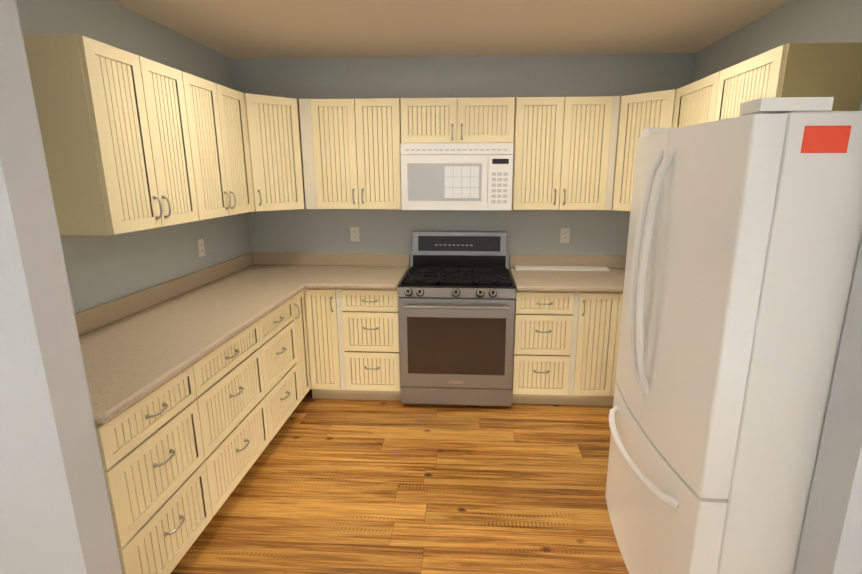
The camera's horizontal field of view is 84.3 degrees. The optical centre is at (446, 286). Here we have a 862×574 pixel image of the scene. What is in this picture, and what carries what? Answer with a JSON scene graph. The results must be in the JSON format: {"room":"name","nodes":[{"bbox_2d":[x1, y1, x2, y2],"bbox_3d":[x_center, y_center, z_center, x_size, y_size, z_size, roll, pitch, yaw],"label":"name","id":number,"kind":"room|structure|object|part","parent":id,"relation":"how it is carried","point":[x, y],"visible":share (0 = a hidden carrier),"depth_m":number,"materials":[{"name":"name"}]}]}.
{"room":"kitchen","nodes":[
{"label":"kitchen","id":0,"kind":"room"},
{"bbox_2d":[0,0,122,573],"bbox_3d":[-1.477,0.080,1.369,0.737,2.510,0.130,1,13,3],"label":"wall","id":1,"kind":"structure","parent":0,"point":[56,517],"depth_m":1.36,"materials":[{"name":"paint"}]},
{"bbox_2d":[16,0,250,313],"bbox_3d":[-1.737,-0.230,2.686,0.072,2.510,2.545,1,13,3],"label":"wall","id":2,"kind":"structure","parent":0,"point":[101,269],"depth_m":2.60,"materials":[{"name":"paint"}]},
{"bbox_2d":[23,34,202,234],"bbox_3d":[-1.546,-0.666,2.227,0.340,0.770,0.645,1,13,3],"label":"upper cabinet","id":3,"kind":"object","parent":2,"relation":"attached to","point":[132,142],"depth_m":1.99,"materials":[{"name":"beige wood"}]},
{"bbox_2d":[75,252,254,335],"bbox_3d":[-1.686,0.050,2.749,0.025,0.104,2.539,1,13,3],"label":"backsplash","id":4,"kind":"structure","parent":2,"relation":"attached to","point":[93,318],"depth_m":2.73,"materials":[{"name":"laminate"}]},
{"bbox_2d":[197,239,204,256],"bbox_3d":[-1.667,-0.267,3.237,0.008,0.116,0.072,1,13,3],"label":"outlet","id":5,"kind":"object","parent":2,"relation":"attached to","point":[200,246],"visible":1,"depth_m":3.23,"materials":[{"name":"white plastic"}]},
{"bbox_2d":[187,73,253,219],"bbox_3d":[-1.511,-0.817,2.868,0.340,0.770,0.672,1,13,3],"label":"upper cabinet","id":6,"kind":"object","parent":2,"relation":"attached to","point":[218,123],"depth_m":2.83,"materials":[{"name":"beige wood"}]},
{"bbox_2d":[170,389,628,573],"bbox_3d":[-0.053,1.145,2.538,9.000,0.100,3.560,1,13,3],"label":"floor","id":7,"kind":"structure","parent":0,"point":[338,486],"depth_m":2.50,"materials":[{"name":"brown wood"}]},
{"bbox_2d":[95,291,309,573],"bbox_3d":[-1.349,0.571,2.853,0.700,0.875,2.539,1,13,3],"label":"base cabinet","id":8,"kind":"object","parent":7,"relation":"on","point":[182,452],"visible":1,"depth_m":2.06,"materials":[{"name":"beige wood"}]},
{"bbox_2d":[79,265,409,423],"bbox_3d":[-1.034,0.128,2.731,1.331,0.038,2.539,1,13,3],"label":"countertop","id":9,"kind":"structure","parent":8,"relation":"on","point":[129,361],"depth_m":2.38,"materials":[{"name":"laminate"}]},
{"bbox_2d":[303,288,400,400],"bbox_3d":[-0.659,0.367,3.718,0.682,0.875,0.690,1,13,3],"label":"base cabinet","id":10,"kind":"object","parent":7,"relation":"on","point":[353,345],"visible":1,"depth_m":3.41,"materials":[{"name":"beige wood"}]},
{"bbox_2d":[398,231,515,405],"bbox_3d":[0.087,0.209,3.603,0.801,1.175,0.757,1,13,3],"label":"range","id":11,"kind":"object","parent":7,"relation":"on","point":[456,347],"visible":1,"depth_m":3.35,"materials":[{"name":"silver metal"}]},
{"bbox_2d":[511,276,582,404],"bbox_3d":[0.713,0.380,3.662,0.432,0.876,0.657,1,13,3],"label":"base cabinet","id":12,"kind":"object","parent":7,"relation":"on","point":[565,348],"depth_m":3.34,"materials":[{"name":"beige wood"}]},
{"bbox_2d":[509,267,624,292],"bbox_3d":[1.144,-0.058,3.520,1.296,0.038,0.687,1,13,3],"label":"countertop","id":13,"kind":"structure","parent":12,"relation":"on","point":[612,280],"depth_m":3.39,"materials":[{"name":"laminate"}]},
{"bbox_2d":[514,266,609,271],"bbox_3d":[0.913,-0.146,3.768,0.730,0.019,0.125,1,13,3],"label":"cutting board","id":14,"kind":"object","parent":13,"relation":"on","point":[566,268],"visible":1,"depth_m":3.72,"materials":[{"name":"white plastic"}]},
{"bbox_2d":[575,292,622,405],"bbox_3d":[1.041,0.384,3.645,0.300,0.876,0.657,1,13,3],"label":"base cabinet","id":15,"kind":"object","parent":7,"relation":"on","point":[599,326],"depth_m":3.32,"materials":[{"name":"beige wood"}]},
{"bbox_2d":[611,308,621,405],"bbox_3d":[1.322,0.388,3.630,0.263,0.876,0.657,1,13,3],"label":"base cabinet","id":16,"kind":"object","parent":7,"relation":"on","point":[620,309],"depth_m":3.32,"materials":[{"name":"beige wood"}]},
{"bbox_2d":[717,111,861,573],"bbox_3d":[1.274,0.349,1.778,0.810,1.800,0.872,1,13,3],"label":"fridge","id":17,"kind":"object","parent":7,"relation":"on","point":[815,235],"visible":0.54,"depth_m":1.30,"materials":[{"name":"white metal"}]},
{"bbox_2d":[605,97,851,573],"bbox_3d":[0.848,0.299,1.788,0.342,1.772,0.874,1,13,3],"label":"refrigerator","id":18,"kind":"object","parent":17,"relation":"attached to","point":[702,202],"depth_m":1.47,"materials":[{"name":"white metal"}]},
{"bbox_2d":[112,0,791,58],"bbox_3d":[-0.161,-0.938,-0.004,9.000,0.100,7.560,1,13,3],"label":"ceiling","id":19,"kind":"structure","parent":0,"point":[249,29],"depth_m":2.82,"materials":[{"name":"paint"}]},
{"bbox_2d":[233,53,695,271],"bbox_3d":[0.128,-0.515,3.897,3.662,2.510,0.140,1,13,3],"label":"wall","id":20,"kind":"structure","parent":0,"point":[592,232],"depth_m":3.64,"materials":[{"name":"paint"}]},
{"bbox_2d":[255,252,409,265],"bbox_3d":[-0.951,-0.230,3.939,1.301,0.104,0.020,1,13,3],"label":"backsplash","id":21,"kind":"structure","parent":20,"relation":"attached to","point":[261,258],"depth_m":3.93,"materials":[{"name":"laminate"}]},
{"bbox_2d":[350,227,359,240],"bbox_3d":[-0.747,-0.432,3.888,0.072,0.116,0.008,1,13,3],"label":"electrical outlet","id":22,"kind":"object","parent":20,"relation":"attached to","point":[354,233],"visible":1,"depth_m":3.89,"materials":[{"name":"white plastic"}]},
{"bbox_2d":[243,89,677,211],"bbox_3d":[0.073,-0.945,3.411,3.444,0.770,0.607,1,13,3],"label":"upper cabinet","id":23,"kind":"object","parent":20,"relation":"attached to","point":[573,153],"visible":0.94,"depth_m":3.34,"materials":[{"name":"beige wood"}]},
{"bbox_2d":[400,143,513,209],"bbox_3d":[0.084,-0.820,3.546,0.786,0.460,0.402,1,13,3],"label":"over-the-range microwave","id":24,"kind":"object","parent":23,"relation":"attached to","point":[493,154],"depth_m":3.35,"materials":[{"name":"white plastic"}]},
{"bbox_3d":[0.074,-0.777,3.365,0.786,0.460,0.031,1,13,3],"label":"mounted over-the-range microwave door","id":25,"kind":"part","parent":24,"relation":"part of","materials":[{"name":"white plastic"}]},
{"bbox_2d":[560,228,569,242],"bbox_3d":[0.949,-0.411,3.799,0.072,0.116,0.008,1,13,3],"label":"electrical outlet","id":26,"kind":"object","parent":20,"relation":"attached to","point":[564,235],"visible":1,"depth_m":3.80,"materials":[{"name":"white plastic"}]},
{"bbox_2d":[509,254,625,268],"bbox_3d":[1.144,-0.130,3.513,1.296,0.104,0.667,1,13,3],"label":"backsplash","id":27,"kind":"structure","parent":20,"relation":"attached to","point":[613,261],"depth_m":3.83,"materials":[{"name":"laminate"}]},
{"bbox_2d":[693,0,861,110],"bbox_3d":[1.813,-0.183,2.488,0.140,2.510,2.570,1,13,3],"label":"wall","id":28,"kind":"structure","parent":0,"point":[816,21],"depth_m":2.44,"materials":[{"name":"paint"}]},
{"bbox_2d":[674,42,861,127],"bbox_3d":[1.562,-0.737,2.527,0.372,0.770,1.041,1,13,3],"label":"upper cabinet","id":29,"kind":"object","parent":28,"relation":"attached to","point":[834,70],"visible":0.23,"depth_m":1.98,"materials":[{"name":"beige wood"}]},
{"bbox_2d":[794,236,861,573],"bbox_3d":[2.724,0.138,1.124,3.330,2.510,0.130,1,13,3],"label":"wall","id":30,"kind":"structure","parent":0,"point":[831,540],"depth_m":1.28,"materials":[{"name":"paint"}]}
]}

